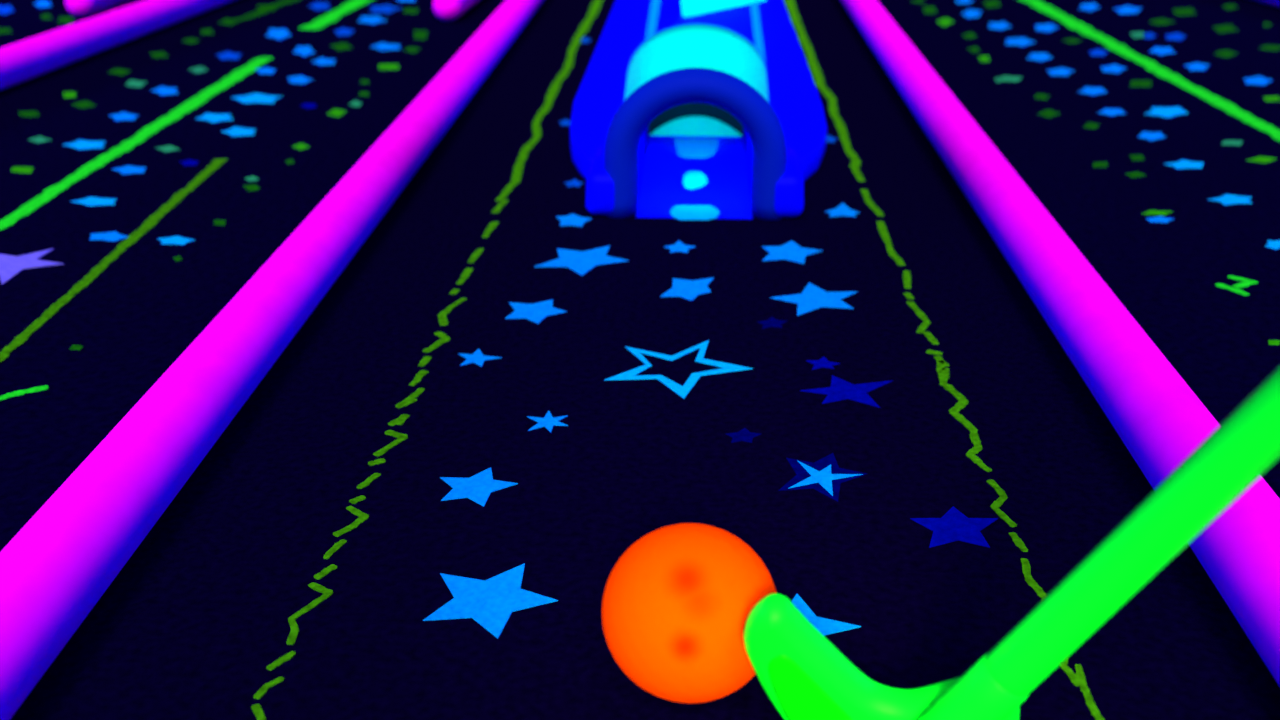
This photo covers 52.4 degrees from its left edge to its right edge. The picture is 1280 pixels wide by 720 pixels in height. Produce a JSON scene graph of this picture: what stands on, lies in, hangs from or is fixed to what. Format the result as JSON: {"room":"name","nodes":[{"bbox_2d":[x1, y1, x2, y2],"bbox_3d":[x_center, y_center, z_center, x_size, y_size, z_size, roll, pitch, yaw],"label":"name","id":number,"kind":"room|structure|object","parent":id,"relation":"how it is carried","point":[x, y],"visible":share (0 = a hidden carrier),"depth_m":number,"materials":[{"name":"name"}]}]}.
{"room":"games hall","nodes":[
{"label":"games hall","id":0,"kind":"room"},
{"bbox_3d":[0.066,-0.393,1.465,6.400,0.048,5.400,1,24,2],"label":"floor","id":1,"kind":"structure","parent":0,"visible":0},
{"bbox_2d":[0,0,505,551],"bbox_3d":[-1.314,-0.471,1.579,2.430,0.002,3.650,1,24,2],"label":"carpet","id":2,"kind":"object","parent":1,"relation":"on","point":[145,180],"visible":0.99,"depth_m":0.76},
{"bbox_2d":[0,5,13,14],"bbox_3d":[-0.640,-0.352,1.308,0.018,0.001,0.070,-12,27,-26],"label":"print","id":3,"kind":"object","parent":2,"relation":"on","point":[4,9],"depth_m":1.31},
{"bbox_2d":[11,166,33,172],"bbox_3d":[-0.363,-0.112,0.764,0.017,0.001,0.013,1,24,2],"label":"print","id":4,"kind":"object","parent":2,"relation":"on","point":[14,169],"depth_m":0.76},
{"bbox_2d":[0,385,48,400],"bbox_3d":[-0.232,0.013,0.482,0.024,0.001,0.006,-20,31,-38],"label":"print","id":5,"kind":"object","parent":2,"relation":"on","point":[7,392],"depth_m":0.48},
{"bbox_2d":[18,111,39,116],"bbox_3d":[-0.420,-0.169,0.894,0.012,0.001,0.021,-13,27,-27],"label":"print","id":6,"kind":"object","parent":2,"relation":"on","point":[20,113],"depth_m":0.89},
{"bbox_2d":[0,249,63,284],"bbox_3d":[-0.296,-0.047,0.618,0.050,0.001,0.041,18,29,34],"label":"print","id":7,"kind":"object","parent":2,"relation":"on","point":[17,266],"depth_m":0.61},
{"bbox_2d":[28,136,50,142],"bbox_3d":[-0.383,-0.140,0.829,0.016,0.001,0.009,19,30,36],"label":"print","id":8,"kind":"object","parent":2,"relation":"on","point":[31,139],"depth_m":0.83},
{"bbox_2d":[34,0,50,7],"bbox_3d":[-0.619,-0.369,1.345,0.016,0.001,0.059,-10,26,-22],"label":"print","id":9,"kind":"object","parent":2,"relation":"on","point":[37,3],"depth_m":1.34},
{"bbox_2d":[57,16,73,23],"bbox_3d":[-0.553,-0.328,1.252,0.014,0.001,0.049,-7,25,-15],"label":"print","id":10,"kind":"object","parent":2,"relation":"on","point":[60,19],"depth_m":1.25},
{"bbox_2d":[72,100,95,108],"bbox_3d":[-0.393,-0.181,0.920,0.012,0.001,0.023,-20,31,-38],"label":"print","id":11,"kind":"object","parent":2,"relation":"on","point":[76,104],"depth_m":0.92},
{"bbox_2d":[63,140,105,149],"bbox_3d":[-0.349,-0.135,0.817,0.029,0.001,0.023,1,24,2],"label":"print","id":12,"kind":"object","parent":2,"relation":"on","point":[67,144],"depth_m":0.82},
{"bbox_2d":[70,197,116,205],"bbox_3d":[-0.296,-0.086,0.706,0.027,0.001,0.016,1,24,2],"label":"print","id":13,"kind":"object","parent":2,"relation":"on","point":[74,201],"depth_m":0.71},
{"bbox_2d":[65,0,129,16],"bbox_3d":[-0.536,-0.391,1.360,0.028,0.028,0.252,1,24,2],"label":"rail","id":14,"kind":"object","parent":2,"relation":"on","point":[79,8],"visible":1,"depth_m":1.25,"materials":[{"name":"paint"}]},
{"bbox_2d":[89,231,129,241],"bbox_3d":[-0.266,-0.062,0.651,0.022,0.001,0.015,1,24,2],"label":"print","id":15,"kind":"object","parent":2,"relation":"on","point":[94,236],"depth_m":0.65},
{"bbox_2d":[0,159,227,362],"bbox_3d":[-0.254,-0.056,0.638,0.021,0.001,0.324,1,24,2],"label":"print","id":16,"kind":"object","parent":2,"relation":"on","point":[34,318],"depth_m":0.62},
{"bbox_2d":[0,0,232,89],"bbox_3d":[-0.464,-0.256,1.055,0.028,0.028,1.068,3,24,6],"label":"rail","id":17,"kind":"object","parent":2,"relation":"on","point":[21,61],"visible":1,"depth_m":1.07,"materials":[{"name":"paint"}]},
{"bbox_2d":[108,68,130,75],"bbox_3d":[-0.410,-0.227,1.025,0.030,0.001,0.015,17,29,33],"label":"print","id":18,"kind":"object","parent":2,"relation":"on","point":[111,71],"depth_m":1.02},
{"bbox_2d":[109,112,138,120],"bbox_3d":[-0.351,-0.166,0.887,0.017,0.001,0.028,-15,28,-30],"label":"print","id":19,"kind":"object","parent":2,"relation":"on","point":[113,116],"depth_m":0.89},
{"bbox_2d":[112,166,146,173],"bbox_3d":[-0.298,-0.112,0.764,0.016,0.001,0.021,-21,31,-38],"label":"print","id":20,"kind":"object","parent":2,"relation":"on","point":[115,169],"depth_m":0.76},
{"bbox_2d":[125,80,146,87],"bbox_3d":[-0.382,-0.209,0.985,0.014,0.001,0.031,-4,24,-9],"label":"print","id":21,"kind":"object","parent":2,"relation":"on","point":[128,83],"depth_m":0.98},
{"bbox_2d":[0,57,272,230],"bbox_3d":[-0.321,-0.154,0.859,0.016,0.001,0.485,1,24,2],"label":"print","id":22,"kind":"object","parent":2,"relation":"on","point":[30,205],"depth_m":0.81},
{"bbox_2d":[150,51,167,57],"bbox_3d":[-0.403,-0.256,1.090,0.012,0.001,0.028,-12,26,-24],"label":"print","id":23,"kind":"object","parent":2,"relation":"on","point":[153,54],"depth_m":1.09},
{"bbox_2d":[151,86,177,95],"bbox_3d":[-0.351,-0.200,0.963,0.019,0.001,0.033,-19,30,-36],"label":"print","id":24,"kind":"object","parent":2,"relation":"on","point":[155,90],"depth_m":0.96},
{"bbox_2d":[156,145,179,151],"bbox_3d":[-0.294,-0.131,0.808,0.010,0.001,0.014,-20,31,-37],"label":"print","id":25,"kind":"object","parent":2,"relation":"on","point":[159,148],"depth_m":0.81},
{"bbox_2d":[157,236,194,244],"bbox_3d":[-0.231,-0.059,0.646,0.020,0.001,0.013,1,24,2],"label":"print","id":26,"kind":"object","parent":2,"relation":"on","point":[161,240],"depth_m":0.64},
{"bbox_2d":[181,159,198,165],"bbox_3d":[-0.269,-0.118,0.779,0.010,0.001,0.015,-13,27,-27],"label":"print","id":27,"kind":"object","parent":2,"relation":"on","point":[184,162],"depth_m":0.78},
{"bbox_2d":[183,38,200,43],"bbox_3d":[-0.397,-0.282,1.150,0.013,0.001,0.029,-21,31,-39],"label":"print","id":28,"kind":"object","parent":2,"relation":"on","point":[185,40],"depth_m":1.15},
{"bbox_2d":[189,66,207,72],"bbox_3d":[-0.351,-0.230,1.033,0.011,0.001,0.027,-14,28,-29],"label":"print","id":29,"kind":"object","parent":2,"relation":"on","point":[192,69],"depth_m":1.03},
{"bbox_2d":[195,113,232,122],"bbox_3d":[-0.288,-0.164,0.883,0.027,0.001,0.028,1,24,2],"label":"print","id":30,"kind":"object","parent":2,"relation":"on","point":[199,117],"depth_m":0.88},
{"bbox_2d":[219,18,237,24],"bbox_3d":[-0.393,-0.323,1.242,0.018,0.001,0.040,1,24,2],"label":"print","id":31,"kind":"object","parent":2,"relation":"on","point":[222,21],"depth_m":1.24},
{"bbox_2d":[217,51,241,59],"bbox_3d":[-0.344,-0.255,1.088,0.021,0.001,0.041,-4,24,-8],"label":"print","id":32,"kind":"object","parent":2,"relation":"on","point":[221,55],"depth_m":1.09},
{"bbox_2d":[221,127,255,135],"bbox_3d":[-0.261,-0.148,0.847,0.026,0.001,0.021,10,26,21],"label":"print","id":33,"kind":"object","parent":2,"relation":"on","point":[225,131],"depth_m":0.85},
{"bbox_2d":[243,184,259,190],"bbox_3d":[-0.218,-0.097,0.730,0.007,0.001,0.013,-12,27,-25],"label":"print","id":34,"kind":"object","parent":2,"relation":"on","point":[246,187],"depth_m":0.73},
{"bbox_2d":[231,93,280,102],"bbox_3d":[-0.278,-0.189,0.939,0.037,0.001,0.032,1,24,2],"label":"print","id":35,"kind":"object","parent":2,"relation":"on","point":[235,97],"depth_m":0.94},
{"bbox_2d":[220,0,297,22],"bbox_3d":[-0.375,-0.358,1.322,0.042,0.001,0.197,1,24,2],"label":"print","id":36,"kind":"object","parent":2,"relation":"on","point":[254,11],"depth_m":1.29},
{"bbox_2d":[256,67,275,73],"bbox_3d":[-0.295,-0.229,1.029,0.015,0.001,0.030,-12,26,-25],"label":"print","id":37,"kind":"object","parent":2,"relation":"on","point":[259,70],"depth_m":1.03},
{"bbox_2d":[257,5,275,10],"bbox_3d":[-0.379,-0.357,1.320,0.017,0.001,0.042,-8,25,-17],"label":"print","id":38,"kind":"object","parent":2,"relation":"on","point":[259,7],"depth_m":1.32},
{"bbox_2d":[266,29,290,39],"bbox_3d":[-0.328,-0.296,1.180,0.022,0.001,0.061,-4,24,-9],"label":"print","id":39,"kind":"object","parent":2,"relation":"on","point":[271,34],"depth_m":1.18},
{"bbox_2d":[288,75,312,83],"bbox_3d":[-0.261,-0.214,0.997,0.019,0.001,0.030,-18,29,-34],"label":"print","id":40,"kind":"object","parent":2,"relation":"on","point":[292,79],"depth_m":1.00},
{"bbox_2d":[292,143,308,149],"bbox_3d":[-0.212,-0.133,0.813,0.008,0.001,0.016,-17,29,-34],"label":"print","id":41,"kind":"object","parent":2,"relation":"on","point":[295,146],"depth_m":0.81},
{"bbox_2d":[293,46,314,56],"bbox_3d":[-0.286,-0.262,1.104,0.018,0.001,0.051,-9,25,-19],"label":"print","id":42,"kind":"object","parent":2,"relation":"on","point":[298,51],"depth_m":1.10},
{"bbox_2d":[309,1,329,10],"bbox_3d":[-0.329,-0.363,1.332,0.022,0.001,0.061,-5,24,-12],"label":"print","id":43,"kind":"object","parent":2,"relation":"on","point":[313,5],"depth_m":1.33},
{"bbox_2d":[311,57,335,65],"bbox_3d":[-0.258,-0.244,1.065,0.020,0.001,0.033,-15,28,-31],"label":"print","id":44,"kind":"object","parent":2,"relation":"on","point":[315,61],"depth_m":1.06},
{"bbox_2d":[298,0,371,29],"bbox_3d":[-0.294,-0.372,1.352,0.034,0.001,0.329,1,24,2],"label":"print","id":45,"kind":"object","parent":2,"relation":"on","point":[335,14],"depth_m":1.28},
{"bbox_2d":[327,108,346,116],"bbox_3d":[-0.209,-0.171,0.898,0.012,0.001,0.026,1,24,2],"label":"print","id":46,"kind":"object","parent":2,"relation":"on","point":[331,112],"depth_m":0.90},
{"bbox_2d":[331,42,351,50],"bbox_3d":[-0.258,-0.270,1.123,0.015,0.001,0.040,-10,26,-22],"label":"print","id":47,"kind":"object","parent":2,"relation":"on","point":[335,46],"depth_m":1.12},
{"bbox_2d":[334,27,354,35],"bbox_3d":[-0.271,-0.301,1.193,0.019,0.001,0.043,-8,25,-17],"label":"print","id":48,"kind":"object","parent":2,"relation":"on","point":[338,31],"depth_m":1.19},
{"bbox_2d":[358,16,386,24],"bbox_3d":[-0.256,-0.327,1.250,0.028,0.001,0.049,-2,24,-4],"label":"print","id":49,"kind":"object","parent":2,"relation":"on","point":[362,20],"depth_m":1.25},
{"bbox_2d":[370,42,400,50],"bbox_3d":[-0.219,-0.271,1.125,0.029,0.001,0.037,1,24,2],"label":"print","id":50,"kind":"object","parent":2,"relation":"on","point":[374,46],"depth_m":1.12},
{"bbox_2d":[369,4,401,13],"bbox_3d":[-0.257,-0.354,1.313,0.033,0.001,0.059,-5,24,-11],"label":"print","id":51,"kind":"object","parent":2,"relation":"on","point":[373,8],"depth_m":1.31},
{"bbox_2d":[379,64,398,69],"bbox_3d":[-0.202,-0.235,1.044,0.016,0.001,0.024,-4,24,-10],"label":"print","id":52,"kind":"object","parent":2,"relation":"on","point":[381,66],"depth_m":1.04},
{"bbox_2d":[405,46,420,52],"bbox_3d":[-0.194,-0.265,1.111,0.013,0.001,0.029,1,24,2],"label":"print","id":53,"kind":"object","parent":2,"relation":"on","point":[408,49],"depth_m":1.11},
{"bbox_2d":[414,30,427,39],"bbox_3d":[-0.199,-0.295,1.179,0.012,0.001,0.052,-3,24,-7],"label":"print","id":54,"kind":"object","parent":2,"relation":"on","point":[418,34],"depth_m":1.18},
{"bbox_2d":[433,0,478,20],"bbox_3d":[-0.168,-0.416,1.416,0.028,0.028,0.422,2,24,4],"label":"rail","id":55,"kind":"object","parent":2,"relation":"on","point":[445,10],"visible":1,"depth_m":1.23,"materials":[{"name":"paint"}]},
{"bbox_2d":[10,0,1279,719],"bbox_3d":[0.062,-0.447,1.523,0.326,0.002,3.650,1,24,2],"label":"lane","id":56,"kind":"object","parent":1,"relation":"on","point":[425,507],"visible":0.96,"depth_m":0.43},
{"bbox_2d":[0,0,542,719],"bbox_3d":[-0.106,-0.408,1.401,0.028,0.028,3.120,1,24,2],"label":"rail","id":57,"kind":"object","parent":56,"relation":"on","point":[54,571],"visible":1,"depth_m":0.42,"materials":[{"name":"paint"}]},
{"bbox_2d":[251,0,602,719],"bbox_3d":[-0.068,-0.147,0.845,0.013,0.001,1.183,1,24,2],"label":"print","id":58,"kind":"object","parent":56,"relation":"on","point":[312,602],"depth_m":0.45},
{"bbox_2d":[440,467,517,506],"bbox_3d":[-0.053,0.041,0.419,0.026,0.001,0.025,1,24,2],"label":"print","id":59,"kind":"object","parent":56,"relation":"on","point":[459,486],"depth_m":0.42},
{"bbox_2d":[458,349,501,366],"bbox_3d":[-0.066,0.000,0.513,0.017,0.001,0.016,20,31,37],"label":"print","id":60,"kind":"object","parent":56,"relation":"on","point":[466,357],"depth_m":0.51},
{"bbox_2d":[423,563,557,638],"bbox_3d":[-0.041,0.067,0.361,0.036,0.001,0.036,1,24,2],"label":"print","id":61,"kind":"object","parent":56,"relation":"on","point":[461,600],"depth_m":0.36},
{"bbox_2d":[505,299,566,323],"bbox_3d":[-0.044,-0.021,0.559,0.026,0.001,0.028,1,24,2],"label":"print","id":62,"kind":"object","parent":56,"relation":"on","point":[517,311],"depth_m":0.56},
{"bbox_2d":[527,411,567,432],"bbox_3d":[-0.033,0.022,0.462,0.015,0.001,0.017,1,24,2],"label":"print","id":63,"kind":"object","parent":56,"relation":"on","point":[537,421],"depth_m":0.46},
{"bbox_2d":[564,179,583,186],"bbox_3d":[-0.037,-0.101,0.739,0.011,0.001,0.016,1,24,2],"label":"print","id":64,"kind":"object","parent":56,"relation":"on","point":[567,182],"depth_m":0.74},
{"bbox_2d":[556,214,591,226],"bbox_3d":[-0.035,-0.073,0.676,0.019,0.001,0.022,1,24,2],"label":"print","id":65,"kind":"object","parent":56,"relation":"on","point":[562,220],"depth_m":0.67},
{"bbox_2d":[534,246,628,275],"bbox_3d":[-0.026,-0.048,0.621,0.039,0.001,0.043,12,27,25],"label":"print","id":66,"kind":"object","parent":56,"relation":"on","point":[548,260],"depth_m":0.62},
{"bbox_2d":[605,340,752,398],"bbox_3d":[0.012,0.002,0.507,0.057,0.001,0.050,-22,32,-40],"label":"print","id":67,"kind":"object","parent":56,"relation":"on","point":[634,369],"depth_m":0.50},
{"bbox_2d":[664,241,695,252],"bbox_3d":[0.019,-0.054,0.635,0.015,0.001,0.017,19,30,36],"label":"print","id":68,"kind":"object","parent":56,"relation":"on","point":[669,246],"depth_m":0.64},
{"bbox_2d":[660,277,713,300],"bbox_3d":[0.022,-0.032,0.585,0.020,0.001,0.031,6,25,14],"label":"print","id":69,"kind":"object","parent":56,"relation":"on","point":[671,288],"depth_m":0.58},
{"bbox_2d":[601,523,776,703],"bbox_3d":[0.012,0.062,0.318,0.043,0.043,0.043,1,24,2],"label":"golf ball","id":70,"kind":"object","parent":56,"relation":"on","point":[677,604],"visible":0.93,"depth_m":0.30,"materials":[{"name":"orange paint"}]},
{"bbox_2d":[570,0,826,219],"bbox_3d":[0.054,-0.340,1.185,0.164,0.076,1.155,1,24,2],"label":"tunnel obstacle","id":71,"kind":"object","parent":56,"relation":"on","point":[700,106],"visible":1,"depth_m":0.76,"materials":[{"name":"blue paint"}]},
{"bbox_2d":[726,428,760,442],"bbox_3d":[0.036,0.027,0.452,0.013,0.001,0.011,-14,28,-29],"label":"print","id":72,"kind":"object","parent":56,"relation":"on","point":[733,435],"depth_m":0.45},
{"bbox_2d":[758,317,786,328],"bbox_3d":[0.056,-0.016,0.547,0.013,0.001,0.013,-3,24,-7],"label":"print","id":73,"kind":"object","parent":56,"relation":"on","point":[763,322],"depth_m":0.55},
{"bbox_2d":[762,241,822,263],"bbox_3d":[0.074,-0.052,0.630,0.030,0.001,0.034,1,24,2],"label":"print","id":74,"kind":"object","parent":56,"relation":"on","point":[773,252],"depth_m":0.63},
{"bbox_2d":[770,283,857,315],"bbox_3d":[0.079,-0.027,0.574,0.040,0.001,0.036,-10,26,-22],"label":"print","id":75,"kind":"object","parent":56,"relation":"on","point":[786,299],"depth_m":0.57},
{"bbox_2d":[778,453,867,501],"bbox_3d":[0.060,0.038,0.426,0.030,0.001,0.033,1,24,2],"label":"print","id":76,"kind":"object","parent":56,"relation":"on","point":[802,477],"depth_m":0.42},
{"bbox_2d":[806,357,839,369],"bbox_3d":[0.072,0.001,0.509,0.012,0.001,0.012,-4,24,-8],"label":"print","id":77,"kind":"object","parent":56,"relation":"on","point":[812,363],"depth_m":0.51},
{"bbox_2d":[789,460,862,495],"bbox_3d":[0.060,0.039,0.424,0.023,0.001,0.021,9,25,19],"label":"print","id":78,"kind":"object","parent":56,"relation":"on","point":[806,477],"depth_m":0.42},
{"bbox_2d":[791,594,860,635],"bbox_3d":[0.041,0.072,0.349,0.027,0.001,0.025,-22,32,-40],"label":"print","id":79,"kind":"object","parent":56,"relation":"on","point":[830,614],"depth_m":0.36},
{"bbox_2d":[825,203,859,216],"bbox_3d":[0.107,-0.080,0.692,0.018,0.001,0.025,1,24,2],"label":"print","id":80,"kind":"object","parent":56,"relation":"on","point":[831,209],"depth_m":0.69},
{"bbox_2d":[800,375,892,407],"bbox_3d":[0.077,0.012,0.485,0.034,0.001,0.025,5,24,10],"label":"print","id":81,"kind":"object","parent":56,"relation":"on","point":[816,391],"depth_m":0.48},
{"bbox_2d":[785,0,1103,719],"bbox_3d":[0.133,-0.151,0.853,0.013,0.001,1.206,1,24,2],"label":"print","id":82,"kind":"object","parent":56,"relation":"on","point":[1010,550],"depth_m":0.47},
{"bbox_2d":[910,506,997,547],"bbox_3d":[0.097,0.051,0.396,0.027,0.001,0.024,1,24,2],"label":"print","id":83,"kind":"object","parent":56,"relation":"on","point":[930,526],"depth_m":0.40},
{"bbox_2d":[743,367,1279,719],"bbox_3d":[0.126,-0.035,0.210,0.216,0.304,0.024,8,25,18],"label":"club","id":84,"kind":"object","parent":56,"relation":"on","point":[802,673],"visible":1,"depth_m":0.26,"materials":[{"name":"green plastic"}]},
{"bbox_2d":[877,0,1279,497],"bbox_3d":[1.446,-0.422,1.467,2.444,0.002,3.650,1,24,2],"label":"carpet","id":85,"kind":"object","parent":1,"relation":"on","point":[1148,131],"visible":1,"depth_m":0.83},
{"bbox_2d":[936,17,953,26],"bbox_3d":[0.291,-0.322,1.240,0.017,0.001,0.056,1,24,2],"label":"print","id":86,"kind":"object","parent":85,"relation":"on","point":[940,21],"depth_m":1.24},
{"bbox_2d":[961,9,981,17],"bbox_3d":[0.327,-0.342,1.286,0.018,0.001,0.060,7,25,15],"label":"print","id":87,"kind":"object","parent":85,"relation":"on","point":[965,13],"depth_m":1.29},
{"bbox_2d":[983,0,1000,8],"bbox_3d":[0.364,-0.368,1.345,0.017,0.001,0.065,3,24,7],"label":"print","id":88,"kind":"object","parent":85,"relation":"on","point":[987,4],"depth_m":1.34},
{"bbox_2d":[989,21,1011,29],"bbox_3d":[0.339,-0.314,1.222,0.021,0.001,0.051,7,25,15],"label":"print","id":89,"kind":"object","parent":85,"relation":"on","point":[993,25],"depth_m":1.22},
{"bbox_2d":[1002,76,1021,81],"bbox_3d":[0.286,-0.216,1.001,0.014,0.001,0.020,8,25,18],"label":"print","id":90,"kind":"object","parent":85,"relation":"on","point":[1004,78],"depth_m":1.00},
{"bbox_2d":[1005,37,1034,46],"bbox_3d":[0.335,-0.280,1.145,0.026,0.001,0.046,7,25,15],"label":"print","id":91,"kind":"object","parent":85,"relation":"on","point":[1009,41],"depth_m":1.14},
{"bbox_2d":[1027,53,1052,61],"bbox_3d":[0.333,-0.252,1.081,0.019,0.001,0.039,10,26,21],"label":"print","id":92,"kind":"object","parent":85,"relation":"on","point":[1031,57],"depth_m":1.08},
{"bbox_2d":[1034,93,1049,99],"bbox_3d":[0.291,-0.191,0.943,0.009,0.001,0.020,11,26,24],"label":"print","id":93,"kind":"object","parent":85,"relation":"on","point":[1037,96],"depth_m":0.94},
{"bbox_2d":[1035,23,1057,31],"bbox_3d":[0.379,-0.310,1.212,0.021,0.001,0.051,6,25,13],"label":"print","id":94,"kind":"object","parent":85,"relation":"on","point":[1039,27],"depth_m":1.21},
{"bbox_2d":[1038,109,1060,117],"bbox_3d":[0.282,-0.170,0.895,0.012,0.001,0.026,18,29,35],"label":"print","id":95,"kind":"object","parent":85,"relation":"on","point":[1042,113],"depth_m":0.89},
{"bbox_2d":[841,0,1279,686],"bbox_3d":[0.219,-0.403,1.387,0.028,0.028,3.120,1,24,2],"label":"rail","id":96,"kind":"object","parent":85,"relation":"on","point":[1157,416],"visible":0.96,"depth_m":0.47,"materials":[{"name":"paint"}]},
{"bbox_2d":[1047,68,1073,75],"bbox_3d":[0.332,-0.227,1.026,0.023,0.001,0.032,1,24,2],"label":"print","id":97,"kind":"object","parent":85,"relation":"on","point":[1050,71],"depth_m":1.02},
{"bbox_2d":[1061,38,1080,43],"bbox_3d":[0.382,-0.282,1.149,0.025,0.001,0.014,-19,30,-37],"label":"print","id":98,"kind":"object","parent":85,"relation":"on","point":[1063,40],"depth_m":1.15},
{"bbox_2d":[1079,3,1099,10],"bbox_3d":[0.459,-0.360,1.326,0.020,0.001,0.060,9,25,19],"label":"print","id":99,"kind":"object","parent":85,"relation":"on","point":[1082,6],"depth_m":1.32},
{"bbox_2d":[1083,122,1099,128],"bbox_3d":[0.299,-0.155,0.863,0.008,0.001,0.017,13,27,26],"label":"print","id":100,"kind":"object","parent":85,"relation":"on","point":[1086,125],"depth_m":0.86},
{"bbox_2d":[1078,87,1106,94],"bbox_3d":[0.333,-0.199,0.961,0.022,0.001,0.029,1,24,2],"label":"print","id":101,"kind":"object","parent":85,"relation":"on","point":[1081,90],"depth_m":0.96},
{"bbox_2d":[1089,49,1107,55],"bbox_3d":[0.387,-0.260,1.099,0.015,0.001,0.036,12,27,25],"label":"print","id":102,"kind":"object","parent":85,"relation":"on","point":[1092,52],"depth_m":1.10},
{"bbox_2d":[1098,108,1125,115],"bbox_3d":[0.325,-0.171,0.899,0.020,0.001,0.023,1,24,2],"label":"print","id":103,"kind":"object","parent":85,"relation":"on","point":[1101,111],"depth_m":0.90},
{"bbox_2d":[1101,64,1125,73],"bbox_3d":[0.377,-0.233,1.038,0.019,0.001,0.035,15,28,30],"label":"print","id":104,"kind":"object","parent":85,"relation":"on","point":[1105,68],"depth_m":1.04},
{"bbox_2d":[1113,6,1141,13],"bbox_3d":[0.489,-0.352,1.308,0.026,0.001,0.060,12,27,25],"label":"print","id":105,"kind":"object","parent":85,"relation":"on","point":[1116,9],"depth_m":1.31},
{"bbox_2d":[1126,171,1145,177],"bbox_3d":[0.287,-0.107,0.755,0.014,0.001,0.009,-11,26,-24],"label":"print","id":106,"kind":"object","parent":85,"relation":"on","point":[1129,174],"depth_m":0.75},
{"bbox_2d":[1129,80,1152,86],"bbox_3d":[0.380,-0.209,0.984,0.016,0.001,0.029,9,25,20],"label":"print","id":107,"kind":"object","parent":85,"relation":"on","point":[1132,83],"depth_m":0.98},
{"bbox_2d":[1020,0,1279,141],"bbox_3d":[0.409,-0.276,1.135,0.054,0.001,0.763,1,24,2],"label":"line","id":108,"kind":"object","parent":85,"relation":"on","point":[1200,105],"depth_m":1.01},
{"bbox_2d":[1138,132,1165,140],"bbox_3d":[0.330,-0.144,0.838,0.016,0.001,0.026,14,27,28],"label":"print","id":109,"kind":"object","parent":85,"relation":"on","point":[1142,136],"depth_m":0.84},
{"bbox_2d":[1142,210,1172,215],"bbox_3d":[0.274,-0.078,0.687,0.017,0.001,0.008,5,24,11],"label":"print","id":110,"kind":"object","parent":85,"relation":"on","point":[1144,212],"depth_m":0.69},
{"bbox_2d":[1145,216,1173,222],"bbox_3d":[0.271,-0.073,0.677,0.015,0.001,0.010,1,24,2],"label":"print","id":111,"kind":"object","parent":85,"relation":"on","point":[1148,219],"depth_m":0.68},
{"bbox_2d":[1148,18,1173,24],"bbox_3d":[0.498,-0.323,1.242,0.037,0.001,0.020,-20,31,-38],"label":"print","id":112,"kind":"object","parent":85,"relation":"on","point":[1151,21],"depth_m":1.24},
{"bbox_2d":[1149,47,1175,54],"bbox_3d":[0.443,-0.262,1.105,0.021,0.001,0.040,5,24,11],"label":"print","id":113,"kind":"object","parent":85,"relation":"on","point":[1152,50],"depth_m":1.11},
{"bbox_2d":[1145,107,1187,117],"bbox_3d":[0.366,-0.172,0.900,0.025,0.001,0.039,13,27,28],"label":"print","id":114,"kind":"object","parent":85,"relation":"on","point":[1150,112],"depth_m":0.90},
{"bbox_2d":[1165,33,1185,40],"bbox_3d":[0.481,-0.291,1.169,0.018,0.001,0.042,14,27,28],"label":"print","id":115,"kind":"object","parent":85,"relation":"on","point":[1168,36],"depth_m":1.17},
{"bbox_2d":[1172,8,1195,15],"bbox_3d":[0.543,-0.348,1.298,0.021,0.001,0.056,6,25,14],"label":"print","id":116,"kind":"object","parent":85,"relation":"on","point":[1175,11],"depth_m":1.30},
{"bbox_2d":[1165,159,1203,168],"bbox_3d":[0.326,-0.116,0.774,0.025,0.001,0.018,-15,28,-30],"label":"print","id":117,"kind":"object","parent":85,"relation":"on","point":[1169,163],"depth_m":0.78},
{"bbox_2d":[1184,62,1209,70],"bbox_3d":[0.446,-0.235,1.044,0.018,0.001,0.036,13,27,27],"label":"print","id":118,"kind":"object","parent":85,"relation":"on","point":[1188,66],"depth_m":1.04},
{"bbox_2d":[1212,24,1238,32],"bbox_3d":[0.543,-0.307,1.206,0.021,0.001,0.052,5,24,10],"label":"print","id":119,"kind":"object","parent":85,"relation":"on","point":[1216,28],"depth_m":1.21},
{"bbox_2d":[1214,50,1237,57],"bbox_3d":[0.492,-0.257,1.094,0.015,0.001,0.037,20,31,37],"label":"print","id":120,"kind":"object","parent":85,"relation":"on","point":[1217,53],"depth_m":1.09},
{"bbox_2d":[1208,194,1252,204],"bbox_3d":[0.324,-0.087,0.709,0.026,0.001,0.018,-16,28,-31],"label":"print","id":121,"kind":"object","parent":85,"relation":"on","point":[1213,199],"depth_m":0.71},
{"bbox_2d":[1221,140,1242,145],"bbox_3d":[0.374,-0.137,0.822,0.011,0.001,0.017,13,27,28],"label":"print","id":122,"kind":"object","parent":85,"relation":"on","point":[1223,142],"depth_m":0.82},
{"bbox_2d":[1215,275,1257,295],"bbox_3d":[0.271,-0.034,0.588,0.016,0.001,0.022,21,31,39],"label":"print","id":123,"kind":"object","parent":85,"relation":"on","point":[1225,285],"depth_m":0.59},
{"bbox_2d":[1244,76,1272,84],"bbox_3d":[0.472,-0.214,0.995,0.019,0.001,0.036,18,29,35],"label":"print","id":124,"kind":"object","parent":85,"relation":"on","point":[1248,80],"depth_m":0.99},
{"bbox_2d":[1246,156,1276,163],"bbox_3d":[0.375,-0.121,0.785,0.017,0.001,0.011,-18,30,-35],"label":"print","id":125,"kind":"object","parent":85,"relation":"on","point":[1249,159],"depth_m":0.78},
{"bbox_2d":[1259,45,1279,50],"bbox_3d":[0.544,-0.269,1.119,0.015,0.001,0.027,19,30,37],"label":"print","id":126,"kind":"object","parent":85,"relation":"on","point":[1261,47],"depth_m":1.12},
{"bbox_2d":[1265,240,1279,249],"bbox_3d":[0.313,-0.057,0.640,0.008,0.001,0.017,13,27,27],"label":"print","id":127,"kind":"object","parent":85,"relation":"on","point":[1269,244],"depth_m":0.64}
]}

